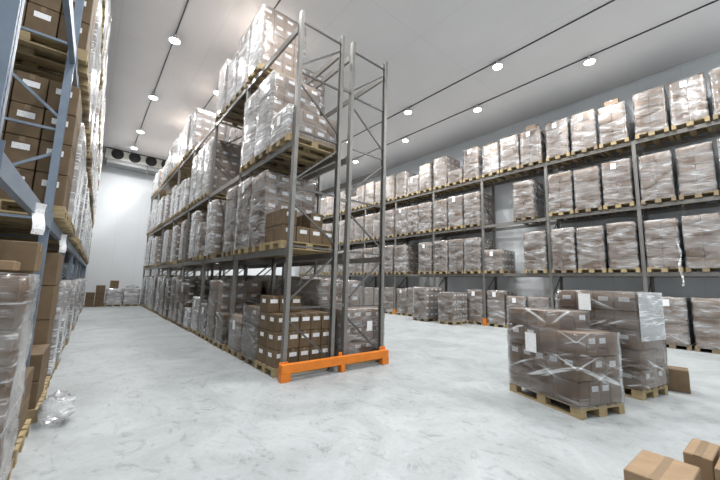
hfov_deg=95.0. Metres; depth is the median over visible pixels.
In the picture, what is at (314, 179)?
load
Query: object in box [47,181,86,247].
load
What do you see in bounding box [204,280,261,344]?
load
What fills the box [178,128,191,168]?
load
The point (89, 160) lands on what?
load
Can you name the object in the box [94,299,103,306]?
carton
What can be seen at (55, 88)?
carton
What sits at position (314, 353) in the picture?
carton
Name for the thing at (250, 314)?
load
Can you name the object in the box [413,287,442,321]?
load
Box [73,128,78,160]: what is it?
carton
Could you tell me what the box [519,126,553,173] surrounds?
load
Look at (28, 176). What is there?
carton
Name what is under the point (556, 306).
load
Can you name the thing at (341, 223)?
load
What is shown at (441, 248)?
load
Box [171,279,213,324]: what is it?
load
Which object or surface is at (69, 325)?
load
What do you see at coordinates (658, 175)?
load
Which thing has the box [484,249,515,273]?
load
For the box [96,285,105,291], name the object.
carton
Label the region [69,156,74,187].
carton
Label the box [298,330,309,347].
carton
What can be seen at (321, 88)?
load
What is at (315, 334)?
carton
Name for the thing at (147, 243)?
load
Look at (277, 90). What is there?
load
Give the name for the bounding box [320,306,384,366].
load
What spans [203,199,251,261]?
load
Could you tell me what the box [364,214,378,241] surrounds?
load
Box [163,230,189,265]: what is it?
load
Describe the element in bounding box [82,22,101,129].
load
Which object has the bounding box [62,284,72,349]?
load
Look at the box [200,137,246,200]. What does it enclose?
load
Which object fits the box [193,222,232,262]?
load
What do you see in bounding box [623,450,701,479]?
carton
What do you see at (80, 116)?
carton
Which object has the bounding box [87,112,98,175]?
load
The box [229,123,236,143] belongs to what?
load
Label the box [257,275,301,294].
load
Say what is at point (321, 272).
load
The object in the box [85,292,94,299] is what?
carton
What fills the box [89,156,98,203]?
load
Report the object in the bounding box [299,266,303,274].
load
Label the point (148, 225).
load
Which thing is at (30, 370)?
carton
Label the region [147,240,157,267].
load
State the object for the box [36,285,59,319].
carton
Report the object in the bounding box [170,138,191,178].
load
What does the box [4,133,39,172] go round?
carton
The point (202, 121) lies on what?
load
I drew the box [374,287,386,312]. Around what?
load
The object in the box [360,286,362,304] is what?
load
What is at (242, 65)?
load
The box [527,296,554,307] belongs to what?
load
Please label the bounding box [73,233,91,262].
load
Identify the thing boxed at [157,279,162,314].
load
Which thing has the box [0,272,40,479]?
load
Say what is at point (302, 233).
carton
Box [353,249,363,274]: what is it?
load
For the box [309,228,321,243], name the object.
carton
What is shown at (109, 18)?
load
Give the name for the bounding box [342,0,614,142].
trim
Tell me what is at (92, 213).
load
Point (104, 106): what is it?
load
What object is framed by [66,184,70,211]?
carton
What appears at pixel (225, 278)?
load
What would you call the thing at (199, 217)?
load
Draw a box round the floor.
[10,304,719,479]
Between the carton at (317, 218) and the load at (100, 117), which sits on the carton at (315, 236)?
the carton at (317, 218)
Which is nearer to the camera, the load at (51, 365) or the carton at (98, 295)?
the load at (51, 365)
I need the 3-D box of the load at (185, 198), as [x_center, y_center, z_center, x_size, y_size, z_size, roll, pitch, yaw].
[-6.290,-1.688,13.098,1.228,1.215,0.805,8,-10,-39]
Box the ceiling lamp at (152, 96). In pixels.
[149,93,157,99]
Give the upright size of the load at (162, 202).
1.515 m
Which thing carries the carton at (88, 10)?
on the carton at (84, 37)
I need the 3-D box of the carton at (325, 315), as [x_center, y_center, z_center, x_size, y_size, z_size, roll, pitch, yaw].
[-0.767,1.581,6.556,0.228,0.298,0.384,8,-10,-39]
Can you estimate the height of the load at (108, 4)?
1.555 m
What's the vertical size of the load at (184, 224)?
1.617 m
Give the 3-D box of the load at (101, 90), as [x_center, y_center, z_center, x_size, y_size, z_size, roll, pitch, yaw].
[-7.537,-4.724,8.756,1.229,1.605,0.800,7,-10,-38]
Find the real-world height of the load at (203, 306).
0.967 m
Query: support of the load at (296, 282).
on the floor
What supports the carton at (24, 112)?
on the carton at (17, 148)
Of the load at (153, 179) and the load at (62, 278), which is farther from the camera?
the load at (153, 179)
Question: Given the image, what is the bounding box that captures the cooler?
[104,147,165,174]
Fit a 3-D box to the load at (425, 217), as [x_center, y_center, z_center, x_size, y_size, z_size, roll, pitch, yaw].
[3.797,-1.103,17.512,1.229,1.585,0.800,8,-10,-38]
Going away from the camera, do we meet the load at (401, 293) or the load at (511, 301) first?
the load at (511, 301)
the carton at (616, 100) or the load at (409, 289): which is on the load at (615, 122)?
the carton at (616, 100)
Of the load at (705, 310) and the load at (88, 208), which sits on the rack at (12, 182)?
the load at (88, 208)
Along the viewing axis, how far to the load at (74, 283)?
8.90 m
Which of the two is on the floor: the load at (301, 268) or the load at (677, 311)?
the load at (677, 311)
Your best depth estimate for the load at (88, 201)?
9.80 m
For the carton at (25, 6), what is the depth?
3.92 m
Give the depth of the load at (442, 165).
16.75 m
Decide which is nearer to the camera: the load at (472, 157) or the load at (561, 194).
the load at (561, 194)
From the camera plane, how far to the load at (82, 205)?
6.92 m
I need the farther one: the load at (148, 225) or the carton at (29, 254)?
the load at (148, 225)
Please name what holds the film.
on the floor
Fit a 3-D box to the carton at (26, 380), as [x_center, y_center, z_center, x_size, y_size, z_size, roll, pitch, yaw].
[-3.218,1.391,2.896,0.368,0.263,0.379,7,-10,-38]
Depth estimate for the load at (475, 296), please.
14.59 m
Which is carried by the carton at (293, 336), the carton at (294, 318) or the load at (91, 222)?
the carton at (294, 318)
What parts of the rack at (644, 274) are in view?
post, post, post, post, post, post, post, post, post, post, post, post, post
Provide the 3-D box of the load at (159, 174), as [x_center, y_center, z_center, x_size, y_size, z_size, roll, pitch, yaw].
[-11.362,-3.365,19.638,1.230,1.315,0.807,8,-10,-38]
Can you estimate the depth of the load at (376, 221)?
19.98 m
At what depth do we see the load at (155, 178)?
19.88 m
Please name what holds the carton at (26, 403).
on the pallet at (24, 432)
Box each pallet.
[0,199,68,225]
[10,419,30,468]
[14,29,88,88]
[27,390,46,423]
[44,376,50,389]
[254,360,326,377]
[262,240,331,254]
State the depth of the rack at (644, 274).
12.66 m
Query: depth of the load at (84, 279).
14.58 m
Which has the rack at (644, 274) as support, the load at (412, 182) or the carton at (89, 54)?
the load at (412, 182)
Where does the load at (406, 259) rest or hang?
on the rack at (644, 274)
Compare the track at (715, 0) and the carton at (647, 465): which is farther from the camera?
the track at (715, 0)
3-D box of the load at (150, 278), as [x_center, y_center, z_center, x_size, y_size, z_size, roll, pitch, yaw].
[-10.859,2.888,18.059,1.228,1.715,0.800,8,-10,-39]
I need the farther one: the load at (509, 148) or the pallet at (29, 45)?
the load at (509, 148)
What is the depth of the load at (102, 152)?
17.40 m
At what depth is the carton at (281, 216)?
6.11 m
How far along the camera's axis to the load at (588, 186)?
11.60 m
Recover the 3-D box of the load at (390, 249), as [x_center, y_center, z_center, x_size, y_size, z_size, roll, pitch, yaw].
[2.017,1.192,19.302,1.229,1.655,0.800,8,-10,-39]
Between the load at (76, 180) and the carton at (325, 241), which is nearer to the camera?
the load at (76, 180)
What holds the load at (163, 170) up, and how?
on the rack at (287, 251)
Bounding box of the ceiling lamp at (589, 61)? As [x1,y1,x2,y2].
[584,56,595,64]
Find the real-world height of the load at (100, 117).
1.565 m
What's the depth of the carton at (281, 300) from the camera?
6.27 m
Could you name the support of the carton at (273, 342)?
on the carton at (272, 359)
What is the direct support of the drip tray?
on the cooler
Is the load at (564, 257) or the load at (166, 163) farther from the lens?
the load at (166, 163)
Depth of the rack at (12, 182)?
3.65 m
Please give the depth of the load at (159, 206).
17.54 m
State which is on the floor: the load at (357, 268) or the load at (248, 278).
the load at (248, 278)
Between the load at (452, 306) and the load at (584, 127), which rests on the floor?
the load at (452, 306)
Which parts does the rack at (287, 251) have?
post, post, post, post, post, post, post, post, post, post, post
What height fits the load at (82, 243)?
1.525 m
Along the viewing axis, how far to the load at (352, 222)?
21.85 m
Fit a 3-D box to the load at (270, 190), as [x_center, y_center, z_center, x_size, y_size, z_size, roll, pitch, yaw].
[-1.734,-0.527,7.333,1.224,1.675,0.818,8,-10,-39]
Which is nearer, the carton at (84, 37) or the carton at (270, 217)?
the carton at (84, 37)
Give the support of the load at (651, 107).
on the rack at (644, 274)
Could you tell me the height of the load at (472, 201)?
1.597 m
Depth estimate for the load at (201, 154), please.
11.37 m
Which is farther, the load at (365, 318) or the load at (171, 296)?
the load at (171, 296)
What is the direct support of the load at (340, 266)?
on the rack at (644, 274)
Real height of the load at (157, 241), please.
1.515 m
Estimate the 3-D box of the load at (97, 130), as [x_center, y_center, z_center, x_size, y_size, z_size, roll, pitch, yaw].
[-8.114,-2.609,9.149,1.228,1.705,0.808,7,-10,-38]
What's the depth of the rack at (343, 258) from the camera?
7.29 m
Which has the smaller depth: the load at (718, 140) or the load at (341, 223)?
the load at (718, 140)
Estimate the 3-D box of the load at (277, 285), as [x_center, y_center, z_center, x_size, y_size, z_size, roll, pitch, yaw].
[-1.889,2.010,9.299,1.223,1.617,0.800,8,-10,-39]
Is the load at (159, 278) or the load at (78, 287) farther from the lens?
the load at (159, 278)
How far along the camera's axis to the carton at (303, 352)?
6.04 m
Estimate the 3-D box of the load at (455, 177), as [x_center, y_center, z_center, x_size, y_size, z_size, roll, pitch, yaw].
[5.024,-2.988,16.339,1.223,0.736,0.807,8,-10,-38]
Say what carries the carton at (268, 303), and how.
on the carton at (263, 316)
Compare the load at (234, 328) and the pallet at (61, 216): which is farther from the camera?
the load at (234, 328)
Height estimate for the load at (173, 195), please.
1.515 m
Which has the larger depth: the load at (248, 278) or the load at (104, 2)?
the load at (248, 278)
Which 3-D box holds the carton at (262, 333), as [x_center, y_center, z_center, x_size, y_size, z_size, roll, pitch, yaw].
[-1.745,1.819,6.226,0.228,0.298,0.384,8,-10,-39]
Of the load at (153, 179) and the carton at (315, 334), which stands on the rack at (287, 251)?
the load at (153, 179)
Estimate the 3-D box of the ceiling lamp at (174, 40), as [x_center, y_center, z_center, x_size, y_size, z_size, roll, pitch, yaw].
[-5.809,-6.332,10.360,0.330,0.205,0.330,8,-10,-39]
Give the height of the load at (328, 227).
1.585 m
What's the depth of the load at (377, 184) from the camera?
20.32 m
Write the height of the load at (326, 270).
1.625 m
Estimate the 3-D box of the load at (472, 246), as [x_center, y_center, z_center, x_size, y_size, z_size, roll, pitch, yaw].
[5.463,0.753,15.167,1.226,1.616,0.800,8,-10,-39]
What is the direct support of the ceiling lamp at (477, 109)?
hanging from the ceiling
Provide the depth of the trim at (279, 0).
13.68 m
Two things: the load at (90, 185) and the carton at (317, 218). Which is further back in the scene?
the load at (90, 185)
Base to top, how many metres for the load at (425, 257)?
1.615 m
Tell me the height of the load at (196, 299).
1.115 m
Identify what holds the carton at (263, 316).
on the carton at (262, 333)
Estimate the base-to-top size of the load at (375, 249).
1.635 m
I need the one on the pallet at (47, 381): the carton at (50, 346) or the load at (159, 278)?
the carton at (50, 346)
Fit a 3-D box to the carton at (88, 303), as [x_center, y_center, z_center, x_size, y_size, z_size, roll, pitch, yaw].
[-14.872,3.463,18.119,0.393,0.383,0.392,8,-10,-39]
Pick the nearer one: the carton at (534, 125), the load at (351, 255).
the carton at (534, 125)
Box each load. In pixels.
[0,123,85,232]
[0,143,86,237]
[0,162,85,241]
[0,172,87,244]
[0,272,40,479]
[13,0,101,111]
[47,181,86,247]
[47,187,88,250]
[47,198,89,251]
[47,201,89,253]
[47,208,89,255]
[47,282,65,378]
[54,280,70,369]
[61,280,77,330]
[62,278,81,321]
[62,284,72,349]
[63,279,81,324]
[64,219,90,258]
[64,222,91,260]
[65,211,90,257]
[65,286,76,344]
[69,282,77,334]
[70,278,83,319]
[72,284,79,330]
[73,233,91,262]
[79,279,84,314]
[80,281,85,312]
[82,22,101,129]
[85,51,100,145]
[86,83,98,156]
[86,91,100,166]
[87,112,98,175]
[88,121,98,182]
[88,134,98,188]
[89,145,98,194]
[89,149,98,199]
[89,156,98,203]
[91,172,98,214]
[91,191,97,224]
[98,152,102,185]
[99,12,110,88]
[99,40,107,96]
[99,55,107,115]
[99,74,106,125]
[99,96,105,143]
[99,106,105,150]
[100,0,109,53]
[101,0,110,72]
[102,0,107,27]
[103,288,122,306]
[122,288,140,305]
[140,278,143,305]
[141,276,154,306]
[143,243,147,267]
[143,277,148,307]
[145,240,167,268]
[146,211,161,236]
[146,277,154,308]
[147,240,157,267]
[148,279,153,309]
[149,209,164,234]
[149,238,154,266]
[150,209,161,233]
[150,275,179,311]
[151,179,160,199]
[151,237,177,267]
[152,173,165,197]
[153,204,165,231]
[154,277,162,313]
[155,169,171,194]
[155,200,171,229]
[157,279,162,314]
[158,196,172,228]
[158,276,192,317]
[161,165,173,188]
[161,230,187,266]
[162,195,182,225]
[162,279,171,319]
[163,159,180,185]
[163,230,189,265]
[166,146,188,181]
[167,277,207,321]
[169,185,186,221]
[169,225,201,265]
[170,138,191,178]
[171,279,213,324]
[173,185,192,219]
[174,133,191,174]
[177,220,215,264]
[177,282,210,327]
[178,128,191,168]
[178,179,193,215]
[181,178,206,212]
[182,114,193,161]
[182,307,192,330]
[187,210,227,262]
[188,108,227,155]
[188,154,207,209]
[189,296,209,334]
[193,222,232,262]
[194,145,213,205]
[197,303,208,337]
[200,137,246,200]
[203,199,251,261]
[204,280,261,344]
[213,311,242,350]
[215,58,242,129]
[220,275,232,280]
[221,185,270,258]
[224,52,245,117]
[226,314,241,358]
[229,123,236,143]
[233,176,284,257]
[234,25,259,103]
[236,125,242,144]
[238,275,254,280]
[239,89,290,175]
[239,305,310,366]
[246,3,306,87]
[246,170,315,255]
[246,277,256,280]
[253,70,320,172]
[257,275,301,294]
[268,282,280,294]
[269,103,336,164]
[290,277,339,295]
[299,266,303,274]
[301,279,360,310]
[304,68,324,115]
[304,170,317,190]
[304,266,309,274]
[318,265,322,274]
[320,197,332,219]
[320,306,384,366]
[323,265,329,274]
[325,196,343,217]
[325,223,338,246]
[332,194,351,216]
[338,251,343,274]
[339,220,358,244]
[340,190,358,214]
[349,250,353,274]
[350,219,366,243]
[351,196,364,213]
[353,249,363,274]
[354,216,373,242]
[355,185,375,211]
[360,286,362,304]
[363,248,375,273]
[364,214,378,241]
[364,287,373,306]
[365,181,386,209]
[372,247,385,273]
[373,212,392,240]
[374,181,394,206]
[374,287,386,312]
[384,245,397,273]
[384,287,405,313]
[385,209,405,239]
[386,175,406,204]
[394,245,418,273]
[395,171,418,202]
[395,207,417,238]
[396,288,406,315]
[406,205,429,236]
[407,175,430,199]
[407,287,412,316]
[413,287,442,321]
[418,202,443,235]
[418,242,438,273]
[419,163,444,196]
[433,156,460,193]
[434,198,460,233]
[434,240,460,273]
[438,292,468,324]
[447,168,474,190]
[448,195,475,231]
[448,238,476,273]
[463,146,491,186]
[464,191,492,230]
[464,237,492,273]
[467,289,486,324]
[482,141,511,182]
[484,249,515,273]
[487,290,517,327]
[499,133,531,178]
[506,295,531,325]
[507,307,624,419]
[512,179,545,224]
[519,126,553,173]
[523,231,556,272]
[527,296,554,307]
[545,117,580,167]
[547,170,583,220]
[550,227,577,272]
[555,294,557,307]
[557,290,669,400]
[570,108,606,162]
[573,165,611,217]
[576,225,608,272]
[598,101,636,156]
[601,158,642,214]
[606,221,646,272]
[632,85,675,148]
[638,150,681,209]
[644,218,685,271]
[662,296,695,350]
[668,72,713,140]
[675,141,719,205]
[681,212,719,271]
[691,297,719,353]
[708,67,719,131]
[717,138,719,162]
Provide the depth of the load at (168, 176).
16.45 m
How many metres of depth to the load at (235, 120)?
10.29 m
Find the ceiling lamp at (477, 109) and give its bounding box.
[473,105,481,111]
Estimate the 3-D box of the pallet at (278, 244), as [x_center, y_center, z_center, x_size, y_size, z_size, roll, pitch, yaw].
[-1.215,0.162,6.599,1.200,0.144,0.800,8,-10,-39]
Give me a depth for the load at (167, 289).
13.40 m
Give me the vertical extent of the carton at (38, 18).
0.378 m
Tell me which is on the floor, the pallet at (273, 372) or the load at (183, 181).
the pallet at (273, 372)
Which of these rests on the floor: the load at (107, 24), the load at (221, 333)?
the load at (221, 333)
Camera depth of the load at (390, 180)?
19.41 m
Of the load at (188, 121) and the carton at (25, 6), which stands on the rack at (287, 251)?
the load at (188, 121)
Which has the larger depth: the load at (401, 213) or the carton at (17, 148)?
the load at (401, 213)
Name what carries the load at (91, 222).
on the rack at (12, 182)
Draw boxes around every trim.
[132,0,188,150]
[203,0,280,109]
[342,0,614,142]
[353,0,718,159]
[386,51,719,170]
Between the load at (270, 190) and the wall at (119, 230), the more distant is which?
the wall at (119, 230)
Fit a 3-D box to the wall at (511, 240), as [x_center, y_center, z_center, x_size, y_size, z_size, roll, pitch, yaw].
[5.130,-0.566,17.504,0.200,9.250,30.600,8,-10,-39]
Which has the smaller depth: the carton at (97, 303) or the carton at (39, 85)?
the carton at (39, 85)
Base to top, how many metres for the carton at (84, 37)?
0.378 m
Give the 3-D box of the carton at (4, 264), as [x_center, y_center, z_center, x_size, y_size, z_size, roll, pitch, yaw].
[-2.618,0.175,2.321,0.293,0.068,0.252,7,-10,-38]
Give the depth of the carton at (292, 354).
5.89 m
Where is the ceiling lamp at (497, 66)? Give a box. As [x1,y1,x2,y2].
[492,61,502,69]
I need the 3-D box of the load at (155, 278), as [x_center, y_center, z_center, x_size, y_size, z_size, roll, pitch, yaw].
[-9.786,2.693,16.754,1.228,1.815,0.800,8,-10,-39]
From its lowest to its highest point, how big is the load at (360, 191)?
1.465 m
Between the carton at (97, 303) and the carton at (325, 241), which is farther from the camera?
the carton at (97, 303)
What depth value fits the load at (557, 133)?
12.55 m
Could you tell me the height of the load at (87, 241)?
1.535 m
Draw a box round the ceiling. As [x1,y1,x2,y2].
[102,0,719,190]
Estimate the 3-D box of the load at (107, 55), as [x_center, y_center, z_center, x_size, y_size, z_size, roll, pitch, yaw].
[-8.055,-4.649,9.424,1.229,1.605,0.807,7,-10,-38]
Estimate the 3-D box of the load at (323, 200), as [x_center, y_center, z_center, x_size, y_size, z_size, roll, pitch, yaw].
[-2.367,-2.374,25.345,1.227,1.505,0.800,8,-10,-39]
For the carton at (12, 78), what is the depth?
3.80 m
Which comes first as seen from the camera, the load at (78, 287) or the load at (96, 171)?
the load at (78, 287)
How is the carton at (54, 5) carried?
on the carton at (38, 18)
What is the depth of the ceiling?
11.03 m
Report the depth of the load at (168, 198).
15.99 m
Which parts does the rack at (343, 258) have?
post, post, post, post, post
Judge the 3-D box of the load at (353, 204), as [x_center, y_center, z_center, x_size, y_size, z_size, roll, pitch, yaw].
[-0.117,-2.386,22.570,1.225,0.915,0.809,8,-10,-39]
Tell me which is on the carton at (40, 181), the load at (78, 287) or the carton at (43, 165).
the carton at (43, 165)
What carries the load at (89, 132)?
on the rack at (12, 182)
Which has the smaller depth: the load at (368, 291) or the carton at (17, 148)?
the carton at (17, 148)
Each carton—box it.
[0,168,34,199]
[0,240,43,271]
[0,252,63,285]
[0,260,20,270]
[2,100,9,133]
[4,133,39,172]
[6,101,44,141]
[8,69,15,101]
[11,70,49,110]
[11,406,22,448]
[13,375,27,414]
[19,394,29,432]
[20,367,33,401]
[21,0,27,25]
[24,2,59,37]
[28,375,42,409]
[29,0,62,16]
[29,349,46,381]
[32,315,54,344]
[32,344,49,372]
[33,172,68,206]
[36,140,72,181]
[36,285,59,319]
[39,368,46,398]
[41,110,76,153]
[45,346,50,378]
[46,80,81,125]
[57,15,89,52]
[61,0,93,37]
[62,46,90,64]
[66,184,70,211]
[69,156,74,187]
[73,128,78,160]
[77,103,81,135]
[84,300,93,306]
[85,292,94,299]
[90,18,93,51]
[94,0,96,26]
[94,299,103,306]
[95,292,104,299]
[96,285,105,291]
[110,281,118,287]
[256,344,265,363]
[258,327,266,345]
[259,311,277,328]
[260,295,279,311]
[265,227,273,242]
[265,347,280,368]
[266,211,274,227]
[266,330,281,349]
[267,313,282,331]
[273,224,295,240]
[274,208,296,225]
[274,295,290,311]
[282,312,299,330]
[287,331,298,348]
[287,348,297,362]
[290,295,300,311]
[292,312,310,329]
[296,216,300,226]
[296,226,309,242]
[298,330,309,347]
[298,347,309,361]
[301,213,322,228]
[305,311,321,328]
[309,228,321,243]
[309,345,319,359]
[310,329,320,345]
[312,311,328,328]
[320,328,328,344]
[320,344,327,358]
[322,230,331,244]
[526,124,538,130]
[604,98,619,106]
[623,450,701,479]
[666,365,690,393]
[683,438,719,479]
[714,457,719,479]
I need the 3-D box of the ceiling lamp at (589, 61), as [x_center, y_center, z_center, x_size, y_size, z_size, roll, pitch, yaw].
[7.533,-5.918,10.829,0.330,0.205,0.330,8,-10,-39]
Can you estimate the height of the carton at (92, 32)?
0.378 m
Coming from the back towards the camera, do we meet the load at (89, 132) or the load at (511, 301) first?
the load at (511, 301)
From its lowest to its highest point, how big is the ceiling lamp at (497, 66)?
0.205 m
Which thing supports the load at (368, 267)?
on the rack at (644, 274)
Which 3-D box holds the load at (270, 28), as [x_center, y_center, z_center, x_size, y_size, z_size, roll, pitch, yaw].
[-2.142,-4.798,8.538,1.228,1.715,0.816,8,-10,-39]
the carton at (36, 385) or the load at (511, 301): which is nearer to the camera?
the carton at (36, 385)
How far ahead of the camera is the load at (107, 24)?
7.69 m
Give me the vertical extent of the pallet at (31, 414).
0.144 m
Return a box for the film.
[36,390,76,425]
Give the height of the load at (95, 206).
1.715 m
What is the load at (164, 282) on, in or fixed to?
on the floor
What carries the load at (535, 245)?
on the rack at (644, 274)
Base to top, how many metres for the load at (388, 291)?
1.495 m
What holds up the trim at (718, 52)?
attached to the wall at (511, 240)
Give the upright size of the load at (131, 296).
0.995 m
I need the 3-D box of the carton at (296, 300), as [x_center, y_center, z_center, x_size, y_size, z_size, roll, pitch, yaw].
[-1.366,1.263,6.603,0.222,0.298,0.384,8,-10,-38]
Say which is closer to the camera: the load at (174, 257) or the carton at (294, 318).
the carton at (294, 318)
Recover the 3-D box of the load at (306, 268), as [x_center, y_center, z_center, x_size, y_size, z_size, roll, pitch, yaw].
[-3.672,1.966,26.179,1.228,1.635,0.807,8,-10,-39]
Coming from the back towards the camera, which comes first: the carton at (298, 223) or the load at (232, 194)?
the load at (232, 194)
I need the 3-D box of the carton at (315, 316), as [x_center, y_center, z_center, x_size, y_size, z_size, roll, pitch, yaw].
[-0.947,1.556,6.409,0.228,0.298,0.384,8,-10,-39]
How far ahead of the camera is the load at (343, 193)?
23.02 m
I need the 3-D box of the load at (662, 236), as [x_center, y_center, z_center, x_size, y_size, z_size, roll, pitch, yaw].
[9.540,0.218,10.290,1.224,1.606,0.800,8,-10,-39]
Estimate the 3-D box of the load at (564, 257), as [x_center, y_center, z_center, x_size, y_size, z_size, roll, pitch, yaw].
[7.818,0.432,12.358,1.228,1.635,0.800,8,-10,-39]
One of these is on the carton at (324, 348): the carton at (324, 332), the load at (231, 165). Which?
the carton at (324, 332)
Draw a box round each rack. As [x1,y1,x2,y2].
[0,0,90,366]
[140,10,344,378]
[167,41,387,368]
[299,119,719,325]
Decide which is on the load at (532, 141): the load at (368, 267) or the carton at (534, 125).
the carton at (534, 125)
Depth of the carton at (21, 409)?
3.02 m
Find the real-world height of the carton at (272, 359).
0.298 m
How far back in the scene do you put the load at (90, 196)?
11.52 m
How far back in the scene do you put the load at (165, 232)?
15.34 m
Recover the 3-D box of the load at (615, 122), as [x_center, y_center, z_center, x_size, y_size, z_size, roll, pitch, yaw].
[9.022,-3.867,11.591,1.226,1.437,0.800,8,-10,-39]
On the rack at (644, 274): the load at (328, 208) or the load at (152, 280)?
the load at (328, 208)
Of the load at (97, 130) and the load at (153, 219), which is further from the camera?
the load at (153, 219)
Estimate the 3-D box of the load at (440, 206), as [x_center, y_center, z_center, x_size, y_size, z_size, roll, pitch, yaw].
[4.437,-1.179,16.775,1.225,1.575,0.805,8,-10,-39]
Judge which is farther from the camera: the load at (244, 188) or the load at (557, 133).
the load at (557, 133)
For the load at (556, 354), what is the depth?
4.54 m
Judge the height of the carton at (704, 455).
0.393 m
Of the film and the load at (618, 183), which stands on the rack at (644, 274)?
the load at (618, 183)
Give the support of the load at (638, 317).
on the floor
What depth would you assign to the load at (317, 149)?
6.60 m
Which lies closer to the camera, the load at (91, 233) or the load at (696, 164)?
the load at (696, 164)
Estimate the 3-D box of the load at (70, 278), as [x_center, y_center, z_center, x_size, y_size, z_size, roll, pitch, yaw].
[-11.045,2.170,12.121,1.226,1.565,0.800,7,-10,-38]
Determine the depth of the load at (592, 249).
11.30 m
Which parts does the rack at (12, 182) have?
post, post, post, post, post, post, post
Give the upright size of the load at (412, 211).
1.576 m
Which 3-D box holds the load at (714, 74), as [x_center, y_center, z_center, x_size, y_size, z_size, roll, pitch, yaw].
[10.746,-4.135,9.530,1.226,1.515,0.800,8,-10,-39]
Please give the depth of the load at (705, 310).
9.13 m
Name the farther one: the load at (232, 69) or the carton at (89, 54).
the load at (232, 69)
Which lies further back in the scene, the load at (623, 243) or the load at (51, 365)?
the load at (623, 243)
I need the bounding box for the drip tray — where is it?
[106,158,162,174]
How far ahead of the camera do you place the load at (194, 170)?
12.06 m
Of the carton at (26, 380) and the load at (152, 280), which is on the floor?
the load at (152, 280)
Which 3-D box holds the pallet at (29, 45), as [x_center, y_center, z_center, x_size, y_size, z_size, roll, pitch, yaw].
[-4.214,-2.379,4.172,1.200,0.144,0.800,7,-10,-38]
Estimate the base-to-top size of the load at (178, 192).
1.316 m
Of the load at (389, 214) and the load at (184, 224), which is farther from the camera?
the load at (389, 214)
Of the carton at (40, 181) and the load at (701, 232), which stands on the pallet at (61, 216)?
the carton at (40, 181)
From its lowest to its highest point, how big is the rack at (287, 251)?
6.880 m
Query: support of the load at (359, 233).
on the rack at (644, 274)
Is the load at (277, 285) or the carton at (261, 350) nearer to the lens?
the carton at (261, 350)
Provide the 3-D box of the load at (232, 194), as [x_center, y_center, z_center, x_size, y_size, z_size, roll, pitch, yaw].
[-2.862,-0.413,8.759,1.224,1.766,0.800,8,-10,-39]
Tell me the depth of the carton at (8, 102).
3.76 m
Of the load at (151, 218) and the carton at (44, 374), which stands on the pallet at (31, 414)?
the carton at (44, 374)
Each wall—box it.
[62,152,306,304]
[307,53,719,334]
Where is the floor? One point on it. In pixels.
(155, 400)
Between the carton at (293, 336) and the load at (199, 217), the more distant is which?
the load at (199, 217)
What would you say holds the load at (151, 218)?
on the rack at (287, 251)
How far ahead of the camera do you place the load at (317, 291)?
7.63 m
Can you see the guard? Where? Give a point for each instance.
(285, 370)
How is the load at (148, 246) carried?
on the rack at (287, 251)
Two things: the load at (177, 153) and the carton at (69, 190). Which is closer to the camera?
the carton at (69, 190)
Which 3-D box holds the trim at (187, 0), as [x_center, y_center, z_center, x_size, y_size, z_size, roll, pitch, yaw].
[-5.169,-6.536,9.610,0.024,0.035,30.200,8,-10,-39]
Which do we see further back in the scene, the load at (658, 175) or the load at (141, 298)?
the load at (141, 298)
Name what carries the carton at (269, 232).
on the pallet at (278, 244)
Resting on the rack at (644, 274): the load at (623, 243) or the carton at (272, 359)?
the load at (623, 243)
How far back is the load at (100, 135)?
11.83 m
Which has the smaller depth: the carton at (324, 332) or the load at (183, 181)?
the carton at (324, 332)
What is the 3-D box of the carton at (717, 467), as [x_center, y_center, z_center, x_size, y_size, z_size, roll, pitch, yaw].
[2.813,1.829,2.349,0.493,0.393,0.322,7,-9,-37]
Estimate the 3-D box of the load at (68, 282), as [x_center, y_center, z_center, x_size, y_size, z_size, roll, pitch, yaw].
[-6.005,1.471,5.819,1.226,1.555,0.800,7,-10,-38]
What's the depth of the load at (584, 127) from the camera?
11.89 m
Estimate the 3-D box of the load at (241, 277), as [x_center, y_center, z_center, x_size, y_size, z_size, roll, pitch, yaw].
[-3.605,2.142,11.382,1.227,1.815,0.800,8,-10,-39]
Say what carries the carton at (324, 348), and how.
on the pallet at (273, 372)
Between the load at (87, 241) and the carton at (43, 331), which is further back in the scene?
the load at (87, 241)
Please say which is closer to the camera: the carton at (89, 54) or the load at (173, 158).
the carton at (89, 54)
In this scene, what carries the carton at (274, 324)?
on the carton at (273, 342)
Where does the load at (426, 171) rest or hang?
on the rack at (644, 274)
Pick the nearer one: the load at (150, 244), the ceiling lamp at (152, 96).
the ceiling lamp at (152, 96)
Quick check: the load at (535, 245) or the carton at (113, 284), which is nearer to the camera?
the load at (535, 245)
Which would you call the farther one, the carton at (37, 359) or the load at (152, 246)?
the load at (152, 246)
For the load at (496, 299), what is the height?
1.517 m
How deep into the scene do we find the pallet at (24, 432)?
3.06 m
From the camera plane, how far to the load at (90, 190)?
10.93 m
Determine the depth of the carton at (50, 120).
4.04 m
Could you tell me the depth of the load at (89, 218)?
11.97 m
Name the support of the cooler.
attached to the ceiling
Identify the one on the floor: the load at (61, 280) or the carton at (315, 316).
the load at (61, 280)
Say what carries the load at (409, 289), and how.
on the floor
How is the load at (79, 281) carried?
on the floor
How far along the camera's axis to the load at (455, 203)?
15.72 m
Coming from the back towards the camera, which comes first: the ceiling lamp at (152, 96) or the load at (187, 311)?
the ceiling lamp at (152, 96)
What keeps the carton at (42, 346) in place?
on the carton
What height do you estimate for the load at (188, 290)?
1.515 m
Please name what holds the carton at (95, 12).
on the carton at (92, 32)
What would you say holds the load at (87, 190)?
on the rack at (12, 182)
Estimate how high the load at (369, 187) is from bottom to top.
1.515 m
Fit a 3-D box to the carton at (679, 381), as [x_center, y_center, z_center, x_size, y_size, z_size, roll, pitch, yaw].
[5.316,2.349,5.614,0.418,0.353,0.332,-5,-10,42]
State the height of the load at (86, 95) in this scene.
1.625 m
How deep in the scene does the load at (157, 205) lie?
18.15 m
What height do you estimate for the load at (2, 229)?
1.607 m
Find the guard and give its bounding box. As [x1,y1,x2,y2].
[278,346,388,383]
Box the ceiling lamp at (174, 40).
[169,34,180,44]

